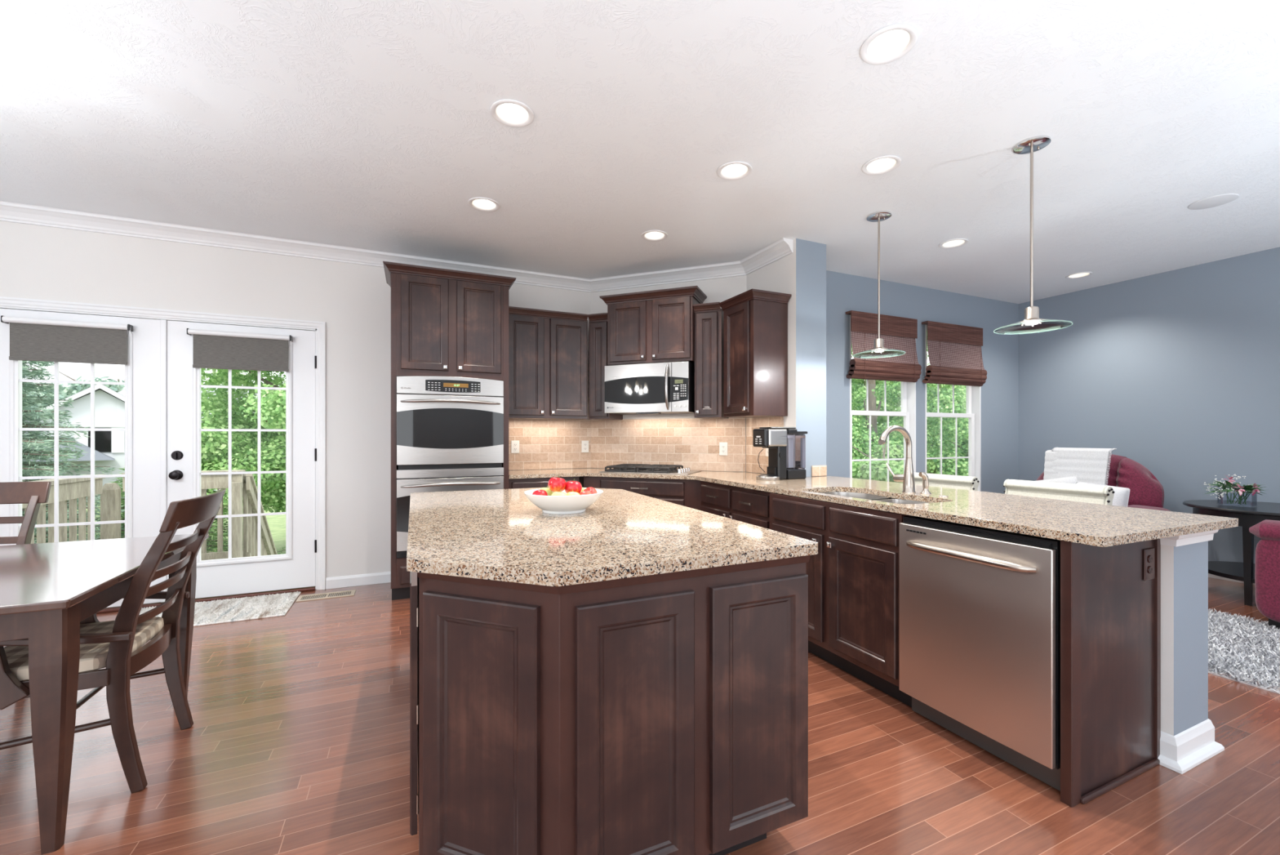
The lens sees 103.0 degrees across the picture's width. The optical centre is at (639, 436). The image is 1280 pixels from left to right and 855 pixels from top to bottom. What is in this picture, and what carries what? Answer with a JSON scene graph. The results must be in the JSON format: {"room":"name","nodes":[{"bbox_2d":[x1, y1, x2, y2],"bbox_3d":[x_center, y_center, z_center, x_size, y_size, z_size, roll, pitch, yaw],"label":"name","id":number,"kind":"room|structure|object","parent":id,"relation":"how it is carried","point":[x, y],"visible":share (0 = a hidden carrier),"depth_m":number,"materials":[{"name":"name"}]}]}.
{"room":"kitchen","nodes":[
{"label":"kitchen","id":0,"kind":"room"},
{"bbox_2d":[0,220,591,577],"bbox_3d":[-3.104,-0.143,3.907,6.172,2.743,0.120,0,0,-24],"label":"wall","id":1,"kind":"structure","parent":0,"point":[38,262],"depth_m":4.10,"materials":[{"name":"white paint"}]},
{"bbox_2d":[0,315,133,364],"bbox_3d":[-3.871,-0.642,3.457,0.634,0.284,0.064,0,0,-24],"label":"roller shade","id":2,"kind":"object","parent":1,"relation":"attached to","point":[30,339],"visible":1,"depth_m":3.44,"materials":[{"name":"grey fabric"}]},
{"bbox_2d":[0,308,159,607],"bbox_3d":[-3.889,0.178,3.509,0.916,2.039,0.060,0,0,-24],"label":"door","id":3,"kind":"structure","parent":1,"relation":"in","point":[142,370],"depth_m":3.60,"materials":[{"name":"white paint"}]},
{"bbox_2d":[0,296,325,589],"bbox_3d":[-3.468,0.156,3.733,2.011,2.142,0.139,0,0,-24],"label":"trim","id":4,"kind":"structure","parent":1,"relation":"attached to","point":[24,304],"depth_m":4.00,"materials":[{"name":"white wood"}]},
{"bbox_2d":[160,319,167,602],"bbox_3d":[-3.455,0.178,3.704,0.033,2.039,0.062,0,0,-24],"label":"trim","id":5,"kind":"structure","parent":1,"relation":"attached to","point":[163,323],"depth_m":3.68,"materials":[{"name":"white paint"}]},
{"bbox_2d":[96,586,315,613],"bbox_3d":[-3.468,1.216,3.733,1.871,0.021,0.140,0,0,-24],"label":"trim","id":6,"kind":"structure","parent":1,"relation":"attached to","point":[309,588],"depth_m":3.85,"materials":[{"name":"brown wood"}]},
{"bbox_2d":[186,328,292,371],"bbox_3d":[-3.008,-0.642,3.844,0.637,0.284,0.064,0,0,-24],"label":"roller shade","id":7,"kind":"object","parent":1,"relation":"attached to","point":[215,349],"visible":1,"depth_m":3.83,"materials":[{"name":"grey fabric"}]},
{"bbox_2d":[167,320,316,598],"bbox_3d":[-3.006,0.178,3.877,0.927,2.039,0.112,0,0,-24],"label":"door","id":8,"kind":"structure","parent":1,"relation":"in","point":[295,568],"depth_m":3.91,"materials":[{"name":"white paint"}]},
{"bbox_2d":[325,571,391,588],"bbox_3d":[-3.935,1.183,3.459,4.050,0.089,0.015,0,0,-24],"label":"baseboard","id":9,"kind":"structure","parent":1,"relation":"attached to","point":[333,582],"depth_m":4.18,"materials":[{"name":"white wood"}]},
{"bbox_2d":[0,200,793,292],"bbox_3d":[-2.426,-1.464,3.916,7.085,0.099,1.410,0,0,-11],"label":"trim","id":10,"kind":"structure","parent":1,"relation":"attached to","point":[14,212],"depth_m":4.04,"materials":[{"name":"white wood"}]},
{"bbox_2d":[508,306,588,419],"bbox_3d":[-0.878,-0.630,4.634,0.757,0.947,0.368,0,0,-24],"label":"upper cabinet","id":11,"kind":"object","parent":1,"relation":"attached to","point":[548,349],"visible":0.77,"depth_m":4.51,"materials":[{"name":"brown wood"}]},
{"bbox_2d":[0,0,1279,303],"bbox_3d":[0.718,-1.565,1.020,10.785,0.100,8.515,0,0,-24],"label":"ceiling","id":12,"kind":"structure","parent":0,"point":[362,124],"depth_m":2.50,"materials":[{"name":"white paint"}]},
{"bbox_2d":[467,196,500,211],"bbox_3d":[-1.017,-1.546,3.325,0.200,0.079,0.200,0,0,-24],"label":"recessed light","id":13,"kind":"object","parent":12,"relation":"in","point":[480,203],"visible":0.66,"depth_m":3.37,"materials":[{"name":"white"}]},
{"bbox_2d":[489,99,533,127],"bbox_3d":[-0.599,-1.546,2.389,0.200,0.079,0.200,0,0,-24],"label":"recessed light","id":14,"kind":"object","parent":12,"relation":"in","point":[510,113],"visible":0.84,"depth_m":2.43,"materials":[{"name":"white"}]},
{"bbox_2d":[641,230,667,240],"bbox_3d":[0.110,-1.546,3.841,0.200,0.079,0.200,0,0,-24],"label":"recessed light","id":15,"kind":"object","parent":12,"relation":"in","point":[651,235],"visible":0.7,"depth_m":3.90,"materials":[{"name":"white"}]},
{"bbox_2d":[716,160,752,180],"bbox_3d":[0.539,-1.546,2.905,0.200,0.079,0.200,0,0,-24],"label":"recessed light","id":16,"kind":"object","parent":12,"relation":"in","point":[732,171],"visible":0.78,"depth_m":2.95,"materials":[{"name":"white"}]},
{"bbox_2d":[853,210,906,358],"bbox_3d":[1.643,-1.037,3.502,0.327,0.954,0.327,0,0,-24],"label":"pendant light","id":17,"kind":"object","parent":12,"relation":"hanging from","point":[878,351],"visible":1,"depth_m":3.50,"materials":[{"name":"silver metal"}]},
{"bbox_2d":[862,155,901,175],"bbox_3d":[1.348,-1.546,2.845,0.200,0.079,0.200,0,0,-24],"label":"recessed light","id":18,"kind":"object","parent":12,"relation":"in","point":[881,165],"visible":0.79,"depth_m":2.89,"materials":[{"name":"white"}]},
{"bbox_2d":[860,23,917,65],"bbox_3d":[0.961,-1.546,1.971,0.200,0.079,0.200,0,0,-24],"label":"recessed light","id":19,"kind":"object","parent":12,"relation":"in","point":[891,43],"visible":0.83,"depth_m":2.00,"materials":[{"name":"white"}]},
{"bbox_2d":[938,238,968,248],"bbox_3d":[2.460,-1.546,3.996,0.200,0.079,0.200,0,0,-24],"label":"recessed light","id":20,"kind":"object","parent":12,"relation":"in","point":[956,242],"visible":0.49,"depth_m":4.04,"materials":[{"name":"white"}]},
{"bbox_2d":[993,135,1072,334],"bbox_3d":[2.034,-1.037,2.643,0.327,0.954,0.327,0,0,-24],"label":"pendant light","id":21,"kind":"object","parent":12,"relation":"hanging from","point":[1032,322],"visible":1,"depth_m":2.64,"materials":[{"name":"silver metal"}]},
{"bbox_2d":[1065,271,1093,279],"bbox_3d":[4.127,-1.546,4.787,0.200,0.079,0.200,0,0,-24],"label":"recessed light","id":22,"kind":"object","parent":12,"relation":"in","point":[1082,274],"visible":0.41,"depth_m":4.83,"materials":[{"name":"white"}]},
{"bbox_2d":[1187,193,1239,209],"bbox_3d":[3.701,-1.512,3.289,0.224,0.006,0.224,0,0,-24],"label":"ceiling speaker","id":23,"kind":"object","parent":12,"relation":"attached to","point":[1218,200],"visible":1,"depth_m":3.27,"materials":[{"name":"white"}]},
{"bbox_2d":[0,577,1279,854],"bbox_3d":[0.738,1.288,0.975,10.785,0.120,8.415,0,0,-24],"label":"floor","id":24,"kind":"structure","parent":0,"point":[297,742],"depth_m":1.85,"materials":[{"name":"brown wood"}]},
{"bbox_2d":[0,480,51,647],"bbox_3d":[-3.099,0.730,2.232,0.504,1.003,0.612,0,0,-24],"label":"dining chair","id":25,"kind":"object","parent":24,"relation":"on","point":[33,494],"visible":0.56,"depth_m":2.51,"materials":[{"name":"brown wood"}]},
{"bbox_2d":[0,533,208,853],"bbox_3d":[-2.824,0.848,1.531,2.110,0.760,1.115,0,0,-24],"label":"dining table","id":26,"kind":"object","parent":24,"relation":"on","point":[46,589],"visible":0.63,"depth_m":1.53,"materials":[{"name":"brown wood"}]},
{"bbox_2d":[0,488,226,792],"bbox_3d":[-1.964,0.730,1.898,0.612,1.003,0.564,0,0,-24],"label":"dining chair","id":27,"kind":"object","parent":24,"relation":"on","point":[115,645],"visible":0.83,"depth_m":1.77,"materials":[{"name":"brown wood"}]},
{"bbox_2d":[4,616,164,680],"bbox_3d":[-2.059,0.768,1.855,0.400,0.060,0.452,0,0,-24],"label":"seat cushion","id":28,"kind":"object","parent":27,"relation":"on","point":[93,656],"depth_m":1.74,"materials":[{"name":"fabric"}]},
{"bbox_2d":[139,591,301,626],"bbox_3d":[-2.992,1.218,3.542,0.986,0.021,0.564,0,0,-24],"label":"door mat","id":29,"kind":"object","parent":24,"relation":"on","point":[215,611],"visible":0.51,"depth_m":3.59,"materials":[{"name":"beige fabric"}]},
{"bbox_2d":[295,589,355,601],"bbox_3d":[-2.409,1.225,3.917,0.380,0.006,0.150,0,0,-24],"label":"floor vent","id":30,"kind":"object","parent":24,"relation":"in","point":[345,593],"visible":1,"depth_m":3.91,"materials":[{"name":"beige metal"}]},
{"bbox_2d":[382,261,515,599],"bbox_3d":[-1.556,-0.018,4.172,0.953,2.492,0.657,0,0,-24],"label":"tall cabinet","id":31,"kind":"object","parent":24,"relation":"on","point":[445,322],"visible":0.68,"depth_m":3.88,"materials":[{"name":"black wood"}]},
{"bbox_2d":[396,375,503,557],"bbox_3d":[-1.530,0.223,4.104,0.769,1.353,0.588,0,0,-24],"label":"double oven","id":32,"kind":"object","parent":31,"relation":"in","point":[450,429],"visible":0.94,"depth_m":3.86,"materials":[{"name":"silver metal"}]},
{"bbox_2d":[427,382,479,391],"bbox_3d":[-1.417,-0.375,3.887,0.372,0.060,0.004,0,0,-24],"label":"control panel","id":33,"kind":"object","parent":32,"relation":"attached to","point":[432,386],"depth_m":3.89,"materials":[{"name":"white"}]},
{"bbox_2d":[508,476,578,488],"bbox_3d":[-0.900,0.788,4.491,0.600,0.880,0.598,0,0,-24],"label":"base cabinet","id":34,"kind":"object","parent":24,"relation":"on","point":[531,482],"visible":0.05,"depth_m":4.21,"materials":[{"name":"black wood"}]},
{"bbox_2d":[409,555,810,854],"bbox_3d":[-0.364,0.787,2.145,1.098,0.881,1.908,0,0,-24],"label":"kitchen island","id":35,"kind":"object","parent":24,"relation":"on","point":[663,713],"visible":0.78,"depth_m":1.29,"materials":[{"name":"black wood"}]},
{"bbox_2d":[406,487,817,586],"bbox_3d":[-0.356,0.330,2.170,1.150,0.032,1.958,0,0,-24],"label":"island countertop","id":36,"kind":"structure","parent":35,"relation":"on","point":[501,535],"depth_m":1.54,"materials":[{"name":"stone"}]},
{"bbox_2d":[524,487,603,513],"bbox_3d":[-0.319,0.273,2.142,0.331,0.082,0.331,0,0,-24],"label":"fruit bowl","id":37,"kind":"object","parent":36,"relation":"on","point":[548,504],"visible":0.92,"depth_m":2.03,"materials":[{"name":"white ceramic"}]},
{"bbox_2d":[547,474,566,492],"bbox_3d":[-0.346,0.199,2.130,0.077,0.074,0.077,0,0,-8],"label":"apple","id":38,"kind":"object","parent":37,"relation":"in","point":[554,483],"visible":0.83,"depth_m":2.10,"materials":[{"name":"red food"}]},
{"bbox_2d":[564,478,582,493],"bbox_3d":[-0.282,0.214,2.147,0.075,0.072,0.075,0,0,7],"label":"apple","id":39,"kind":"object","parent":37,"relation":"in","point":[575,486],"visible":0.71,"depth_m":2.12,"materials":[{"name":"red food"}]},
{"bbox_2d":[583,475,700,510],"bbox_3d":[0.025,0.788,4.300,1.045,0.880,0.255,0,0,21],"label":"base cabinet","id":40,"kind":"object","parent":24,"relation":"on","point":[685,492],"visible":0.27,"depth_m":4.16,"materials":[{"name":"black wood"}]},
{"bbox_2d":[700,480,773,528],"bbox_3d":[0.862,0.788,3.661,0.555,0.880,0.905,0,0,-24],"label":"base cabinet","id":41,"kind":"object","parent":24,"relation":"on","point":[752,506],"visible":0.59,"depth_m":3.51,"materials":[{"name":"black wood"}]},
{"bbox_2d":[769,493,911,706],"bbox_3d":[1.224,0.788,2.799,0.636,0.880,0.918,0,0,-24],"label":"base cabinet","id":42,"kind":"object","parent":24,"relation":"on","point":[854,574],"visible":0.52,"depth_m":2.52,"materials":[{"name":"black wood"}]},
{"bbox_2d":[508,467,1238,546],"bbox_3d":[0.745,0.329,3.542,1.766,0.030,4.437,0,0,-45],"label":"countertop","id":43,"kind":"structure","parent":42,"relation":"on","point":[1100,525],"depth_m":2.24,"materials":[{"name":"beige stone"}]},
{"bbox_2d":[599,463,701,474],"bbox_3d":[0.099,0.287,4.516,0.800,0.054,0.462,0,0,21],"label":"gas cooktop","id":44,"kind":"object","parent":43,"relation":"in","point":[621,468],"visible":1,"depth_m":4.40,"materials":[{"name":"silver metal"}]},
{"bbox_2d":[752,426,807,480],"bbox_3d":[1.025,0.124,3.731,0.398,0.380,0.168,0,0,-24],"label":"coffee maker","id":45,"kind":"object","parent":43,"relation":"on","point":[780,447],"visible":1,"depth_m":3.68,"materials":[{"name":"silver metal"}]},
{"bbox_2d":[755,475,779,480],"bbox_3d":[0.928,0.301,3.687,0.168,0.026,0.168,0,0,-24],"label":"drip tray","id":46,"kind":"object","parent":45,"relation":"on","point":[771,477],"depth_m":3.62,"materials":[{"name":"silver metal"}]},
{"bbox_2d":[757,466,778,476],"bbox_3d":[0.932,0.256,3.689,0.156,0.064,0.156,0,0,-24],"label":"tray","id":47,"kind":"object","parent":45,"relation":"on","point":[772,471],"depth_m":3.66,"materials":[{"name":"black plastic"}]},
{"bbox_2d":[801,491,930,505],"bbox_3d":[1.256,0.441,2.764,0.443,0.194,0.782,0,0,-24],"label":"sink","id":48,"kind":"object","parent":43,"relation":"in","point":[862,495],"visible":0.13,"depth_m":2.98,"materials":[{"name":"silver metal"}]},
{"bbox_2d":[878,425,915,493],"bbox_3d":[1.397,0.127,2.865,0.255,0.375,0.183,0,0,-24],"label":"kitchen faucet","id":49,"kind":"object","parent":43,"relation":"on","point":[908,477],"visible":1,"depth_m":2.83,"materials":[{"name":"silver metal"}]},
{"bbox_2d":[919,471,931,493],"bbox_3d":[1.558,0.255,2.781,0.062,0.119,0.056,0,0,-24],"label":"sprayer","id":50,"kind":"object","parent":43,"relation":"on","point":[925,477],"visible":1,"depth_m":2.77,"materials":[{"name":"silver metal"}]},
{"bbox_2d":[913,471,979,490],"bbox_3d":[1.949,0.748,3.531,0.447,0.960,0.532,0,0,-24],"label":"counter stool","id":51,"kind":"object","parent":24,"relation":"on","point":[967,482],"visible":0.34,"depth_m":3.50,"materials":[{"name":"beige fabric"}]},
{"bbox_2d":[899,515,1060,791],"bbox_3d":[1.506,0.788,2.087,0.654,0.864,0.592,0,0,-24],"label":"dishwasher","id":52,"kind":"object","parent":24,"relation":"on","point":[980,607],"visible":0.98,"depth_m":1.91,"materials":[{"name":"silver metal"}]},
{"bbox_2d":[1003,479,1115,505],"bbox_3d":[2.241,0.748,2.881,0.447,0.960,0.532,0,0,-24],"label":"counter stool","id":53,"kind":"object","parent":24,"relation":"on","point":[1095,494],"visible":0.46,"depth_m":2.90,"materials":[{"name":"beige fabric"}]},
{"bbox_2d":[1035,453,1170,511],"bbox_3d":[3.902,0.693,4.599,0.989,1.070,1.180,0,0,-24],"label":"recliner","id":54,"kind":"object","parent":24,"relation":"on","point":[1146,491],"visible":0.23,"depth_m":4.39,"materials":[{"name":"red fabric"}]},
{"bbox_2d":[1036,475,1078,483],"bbox_3d":[3.673,0.573,4.518,0.238,0.466,0.477,0,0,-14],"label":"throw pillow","id":55,"kind":"object","parent":54,"relation":"on","point":[1071,479],"visible":0.08,"depth_m":4.42,"materials":[{"name":"white fabric"}]},
{"bbox_2d":[1043,447,1116,484],"bbox_3d":[3.982,0.386,4.657,0.260,0.563,0.521,0,0,-24],"label":"throw blanket","id":56,"kind":"object","parent":54,"relation":"on","point":[1090,465],"visible":0.57,"depth_m":4.62,"materials":[{"name":"white fabric"}]},
{"bbox_2d":[1075,481,1129,506],"bbox_3d":[3.761,0.563,4.174,0.223,0.361,0.367,0,0,-44],"label":"throw pillow","id":57,"kind":"object","parent":54,"relation":"on","point":[1121,497],"visible":0.19,"depth_m":4.05,"materials":[{"name":"white fabric"}]},
{"bbox_2d":[1060,538,1160,806],"bbox_3d":[1.692,0.787,1.815,0.590,0.882,0.044,0,0,-24],"label":"end panel","id":58,"kind":"object","parent":24,"relation":"on","point":[1110,616],"visible":0.8,"depth_m":1.78,"materials":[{"name":"brown wood"}]},
{"bbox_2d":[1143,547,1155,580],"bbox_3d":[1.896,0.476,1.894,0.074,0.116,0.010,0,0,-24],"label":"outlet","id":59,"kind":"object","parent":58,"relation":"attached to","point":[1148,553],"visible":1,"depth_m":1.89,"materials":[{"name":"black plastic"}]},
{"bbox_2d":[1182,499,1279,605],"bbox_3d":[4.760,0.882,3.855,0.890,0.692,0.890,0,0,-24],"label":"side table","id":60,"kind":"object","parent":24,"relation":"on","point":[1248,517],"visible":0.71,"depth_m":3.75,"materials":[{"name":"black paint"}]},
{"bbox_2d":[1208,560,1254,582],"bbox_3d":[4.760,1.048,3.855,0.720,0.030,0.720,0,0,-24],"label":"shelf","id":61,"kind":"object","parent":60,"relation":"attached to","point":[1231,570],"depth_m":3.92,"materials":[{"name":"black paint"}]},
{"bbox_2d":[1217,492,1257,506],"bbox_3d":[4.574,0.481,3.903,0.200,0.101,0.200,0,0,-24],"label":"glass vase","id":62,"kind":"object","parent":60,"relation":"on","point":[1254,498],"visible":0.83,"depth_m":3.89,"materials":[{"name":"clear glass"}]},
{"bbox_2d":[1204,474,1266,504],"bbox_3d":[4.568,0.404,3.919,0.338,0.230,0.346,0,0,41],"label":"flower bouquet","id":63,"kind":"object","parent":62,"relation":"in","point":[1232,486],"visible":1,"depth_m":3.88,"materials":[{"name":"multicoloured plant"}]},
{"bbox_2d":[1208,608,1279,693],"bbox_3d":[3.835,1.207,2.241,1.385,0.042,3.055,0,0,-24],"label":"shag rug","id":64,"kind":"object","parent":24,"relation":"on","point":[1242,649],"visible":0.3,"depth_m":2.86,"materials":[{"name":"grey carpet"}]},
{"bbox_2d":[1248,519,1279,630],"bbox_3d":[4.545,0.661,3.062,1.097,1.134,0.920,0,0,-24],"label":"recliner","id":65,"kind":"object","parent":24,"relation":"on","point":[1267,565],"visible":1,"depth_m":3.18,"materials":[{"name":"red fabric"}]},
{"bbox_2d":[591,275,746,471],"bbox_3d":[0.272,-0.143,4.794,1.568,2.743,0.120,0,0,21],"label":"wall","id":66,"kind":"structure","parent":0,"point":[716,290],"depth_m":4.64,"materials":[{"name":"white paint"}]},
{"bbox_2d":[587,312,622,419],"bbox_3d":[-0.326,-0.630,4.757,0.205,0.947,0.367,0,0,21],"label":"upper cabinet","id":67,"kind":"object","parent":66,"relation":"attached to","point":[597,322],"visible":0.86,"depth_m":4.63,"materials":[{"name":"brown wood"}]},
{"bbox_2d":[508,416,783,473],"bbox_3d":[-0.013,0.074,4.603,2.516,0.475,0.565,0,0,14],"label":"tile backsplash","id":68,"kind":"structure","parent":66,"relation":"attached to","point":[693,443],"depth_m":4.75,"materials":[{"name":"tile"}]},
{"bbox_2d":[719,442,727,455],"bbox_3d":[0.742,0.113,4.530,0.074,0.116,0.010,0,0,21],"label":"wall outlet","id":69,"kind":"object","parent":68,"relation":"attached to","point":[722,446],"visible":1,"depth_m":4.53,"materials":[{"name":"white plastic"}]},
{"bbox_2d":[599,285,706,365],"bbox_3d":[0.131,-0.937,4.552,0.890,0.606,0.427,0,0,21],"label":"upper cabinet","id":70,"kind":"object","parent":66,"relation":"attached to","point":[655,326],"visible":0.91,"depth_m":4.39,"materials":[{"name":"brown wood"}]},
{"bbox_2d":[604,361,694,414],"bbox_3d":[0.108,-0.407,4.531,0.768,0.430,0.481,0,0,21],"label":"microwave","id":71,"kind":"object","parent":70,"relation":"attached to","point":[656,388],"visible":0.98,"depth_m":4.35,"materials":[{"name":"silver metal"}]},
{"bbox_2d":[673,384,685,399],"bbox_3d":[0.331,-0.369,4.247,0.108,0.120,0.006,0,0,21],"label":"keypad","id":72,"kind":"object","parent":71,"relation":"attached to","point":[679,390],"depth_m":4.25,"materials":[{"name":"white"}]},
{"bbox_2d":[693,302,728,418],"bbox_3d":[0.617,-0.630,4.399,0.232,0.947,0.367,0,0,21],"label":"upper cabinet","id":73,"kind":"object","parent":66,"relation":"attached to","point":[708,317],"visible":0.93,"depth_m":4.27,"materials":[{"name":"brown wood"}]},
{"bbox_2d":[746,238,826,476],"bbox_3d":[1.102,-0.143,4.478,0.304,2.743,1.130,0,0,-24],"label":"wall","id":74,"kind":"structure","parent":0,"point":[801,273],"depth_m":3.97,"materials":[{"name":"blue paint"}]},
{"bbox_2d":[718,288,791,417],"bbox_3d":[0.911,-0.625,4.063,0.374,0.937,0.455,0,0,-24],"label":"upper cabinet","id":75,"kind":"object","parent":74,"relation":"attached to","point":[756,321],"visible":1,"depth_m":3.92,"materials":[{"name":"brown wood"}]},
{"bbox_2d":[811,465,826,475],"bbox_3d":[1.403,0.271,3.986,0.150,0.083,0.011,0,0,-24],"label":"edging","id":76,"kind":"object","parent":74,"relation":"attached to","point":[816,470],"visible":1,"depth_m":3.98,"materials":[{"name":"stone"}]},
{"bbox_2d":[826,270,1018,493],"bbox_3d":[2.837,-0.143,5.228,3.475,2.743,0.120,0,0,-24],"label":"wall","id":77,"kind":"structure","parent":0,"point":[845,292],"depth_m":5.19,"materials":[{"name":"blue paint"}]},
{"bbox_2d":[849,314,915,481],"bbox_3d":[2.349,-0.222,5.008,0.893,1.898,0.124,0,0,-24],"label":"window","id":78,"kind":"structure","parent":77,"relation":"attached to","point":[908,411],"depth_m":5.11,"materials":[{"name":"white wood"}]},
{"bbox_2d":[845,310,921,382],"bbox_3d":[2.343,-0.807,4.873,0.884,0.700,0.120,0,0,-24],"label":"woven shade","id":79,"kind":"object","parent":77,"relation":"attached to","point":[900,333],"visible":0.99,"depth_m":4.85,"materials":[{"name":"brown wood"}]},
{"bbox_2d":[924,324,981,490],"bbox_3d":[3.289,-0.222,5.429,0.883,1.898,0.124,0,0,-24],"label":"window","id":80,"kind":"structure","parent":77,"relation":"attached to","point":[973,393],"depth_m":5.56,"materials":[{"name":"white wood"}]},
{"bbox_2d":[921,320,986,386],"bbox_3d":[3.280,-0.807,5.293,0.872,0.700,0.120,0,0,-24],"label":"woven shade","id":81,"kind":"object","parent":77,"relation":"attached to","point":[954,351],"visible":1,"depth_m":5.26,"materials":[{"name":"brown wood"}]},
{"bbox_2d":[1018,247,1279,563],"bbox_3d":[5.859,-0.143,2.588,0.120,2.743,7.170,0,0,-24],"label":"wall","id":82,"kind":"structure","parent":0,"point":[1176,371],"depth_m":4.67,"materials":[{"name":"blue paint"}]},
{"bbox_2d":[1160,540,1208,735],"bbox_3d":[1.673,0.787,2.932,0.280,0.882,2.150,0,0,-24],"label":"wall","id":83,"kind":"structure","parent":0,"point":[1184,568],"depth_m":1.93,"materials":[{"name":"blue paint"}]},
{"bbox_2d":[1160,528,1218,546],"bbox_3d":[1.693,0.377,2.886,0.348,0.062,2.118,0,0,-24],"label":"trim","id":84,"kind":"structure","parent":83,"relation":"attached to","point":[1183,540],"depth_m":1.92,"materials":[{"name":"white wood"}]},
{"bbox_2d":[1157,718,1224,773],"bbox_3d":[1.693,1.170,2.886,0.348,0.114,2.118,0,0,-24],"label":"baseboard","id":85,"kind":"structure","parent":83,"relation":"attached to","point":[1181,752],"depth_m":1.91,"materials":[{"name":"white wood"}]},
{"label":"outside","id":86,"kind":"structure","parent":0,"visible":0},
{"bbox_2d":[35,490,285,554],"bbox_3d":[-16.355,3.921,36.476,90.000,3.685,70.050,0,0,-24],"label":"lawn","id":87,"kind":"structure","parent":86,"point":[277,523],"depth_m":14.55,"materials":[{"name":"green plant"}]},
{"bbox_2d":[22,388,70,409],"bbox_3d":[-46.422,-0.739,36.167,10.710,10.543,11.169,0,0,-24],"label":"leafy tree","id":88,"kind":"object","parent":87,"relation":"on","point":[43,393],"visible":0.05,"depth_m":35.91,"materials":[{"name":"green plant"}]},
{"bbox_2d":[22,360,124,543],"bbox_3d":[-7.884,-0.009,5.991,3.134,4.590,3.194,0,0,42],"label":"spruce tree","id":89,"kind":"object","parent":87,"relation":"on","point":[33,442],"visible":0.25,"depth_m":6.28,"materials":[{"name":"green plant"}]},
{"bbox_2d":[22,371,124,422],"bbox_3d":[-40.781,-0.190,40.043,9.522,9.647,10.987,0,0,28],"label":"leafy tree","id":90,"kind":"object","parent":87,"relation":"on","point":[73,388],"visible":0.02,"depth_m":38.40,"materials":[{"name":"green plant"}]},
{"bbox_2d":[100,482,120,539],"bbox_3d":[-5.050,1.263,4.859,0.106,1.630,0.106,0,0,-24],"label":"post","id":91,"kind":"object","parent":87,"relation":"on","point":[110,498],"visible":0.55,"depth_m":4.82,"materials":[{"name":"brown wood"}]},
{"bbox_2d":[22,384,257,502],"bbox_3d":[-33.315,0.128,33.172,12.600,7.400,16.500,0,0,44],"label":"house","id":92,"kind":"structure","parent":87,"relation":"on","point":[109,405],"depth_m":29.70,"materials":[{"name":"grey"}]},
{"bbox_2d":[94,457,243,552],"bbox_3d":[-7.565,1.038,8.033,2.449,2.487,2.769,0,0,-13],"label":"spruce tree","id":93,"kind":"object","parent":87,"relation":"on","point":[212,546],"visible":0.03,"depth_m":8.04,"materials":[{"name":"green plant"}]},
{"bbox_2d":[231,481,242,557],"bbox_3d":[-4.182,1.278,5.270,0.090,1.600,0.090,0,0,-24],"label":"post","id":94,"kind":"object","parent":87,"relation":"on","point":[237,486],"visible":0.29,"depth_m":5.24,"materials":[{"name":"brown wood"}]},
{"bbox_2d":[200,368,285,515],"bbox_3d":[-6.298,-1.021,9.932,5.511,6.606,4.986,0,0,33],"label":"leafy tree","id":95,"kind":"object","parent":87,"relation":"on","point":[214,444],"visible":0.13,"depth_m":8.83,"materials":[{"name":"green plant"}]},
{"bbox_2d":[240,473,277,556],"bbox_3d":[-4.434,1.468,5.941,0.140,2.161,1.230,0,0,-24],"label":"deck railing","id":96,"kind":"object","parent":87,"relation":"on","point":[250,491],"visible":0.34,"depth_m":5.58,"materials":[{"name":"brown wood"}]},
{"bbox_2d":[852,443,903,482],"bbox_3d":[4.244,1.110,8.928,2.440,2.057,1.754,0,0,41],"label":"leafy bush","id":97,"kind":"object","parent":87,"relation":"on","point":[878,468],"visible":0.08,"depth_m":8.47,"materials":[{"name":"green plant"}]},
{"bbox_2d":[851,380,948,444],"bbox_3d":[8.707,-0.671,18.429,5.412,6.006,6.307,0,0,39],"label":"leafy tree","id":98,"kind":"object","parent":87,"relation":"on","point":[881,419],"visible":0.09,"depth_m":16.31,"materials":[{"name":"green plant"}]},
{"bbox_2d":[851,330,968,482],"bbox_3d":[5.368,-0.671,12.104,4.717,5.606,4.425,0,0,6],"label":"leafy tree","id":99,"kind":"object","parent":87,"relation":"on","point":[860,437],"visible":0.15,"depth_m":10.57,"materials":[{"name":"green plant"}]},
{"bbox_2d":[877,383,968,474],"bbox_3d":[8.931,-0.121,14.008,4.645,4.607,4.190,0,0,-31],"label":"leafy tree","id":100,"kind":"object","parent":87,"relation":"on","point":[900,423],"visible":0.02,"depth_m":13.52,"materials":[{"name":"green plant"}]},
{"bbox_2d":[926,433,968,475],"bbox_3d":[7.256,1.015,10.890,2.497,2.250,2.320,0,0,-24],"label":"leafy bush","id":101,"kind":"object","parent":87,"relation":"on","point":[965,445],"visible":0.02,"depth_m":10.50,"materials":[{"name":"green plant"}]},
{"bbox_3d":[-4.277,1.363,4.407,1.500,0.030,1.694,0,0,-24],"label":"deck","id":102,"kind":"object","parent":87,"relation":"on","visible":0},
{"bbox_2d":[22,474,105,543],"bbox_3d":[-4.806,0.863,4.130,0.140,1.010,1.370,0,0,-24],"label":"deck railing","id":103,"kind":"object","parent":102,"relation":"on","point":[70,489],"visible":0.3,"depth_m":4.34,"materials":[{"name":"brown wood"}]},
{"bbox_2d":[121,469,245,559],"bbox_3d":[-4.614,0.863,5.181,0.940,1.010,0.140,0,0,-24],"label":"deck railing","id":104,"kind":"object","parent":102,"relation":"on","point":[211,481],"visible":0.25,"depth_m":5.25,"materials":[{"name":"brown wood"}]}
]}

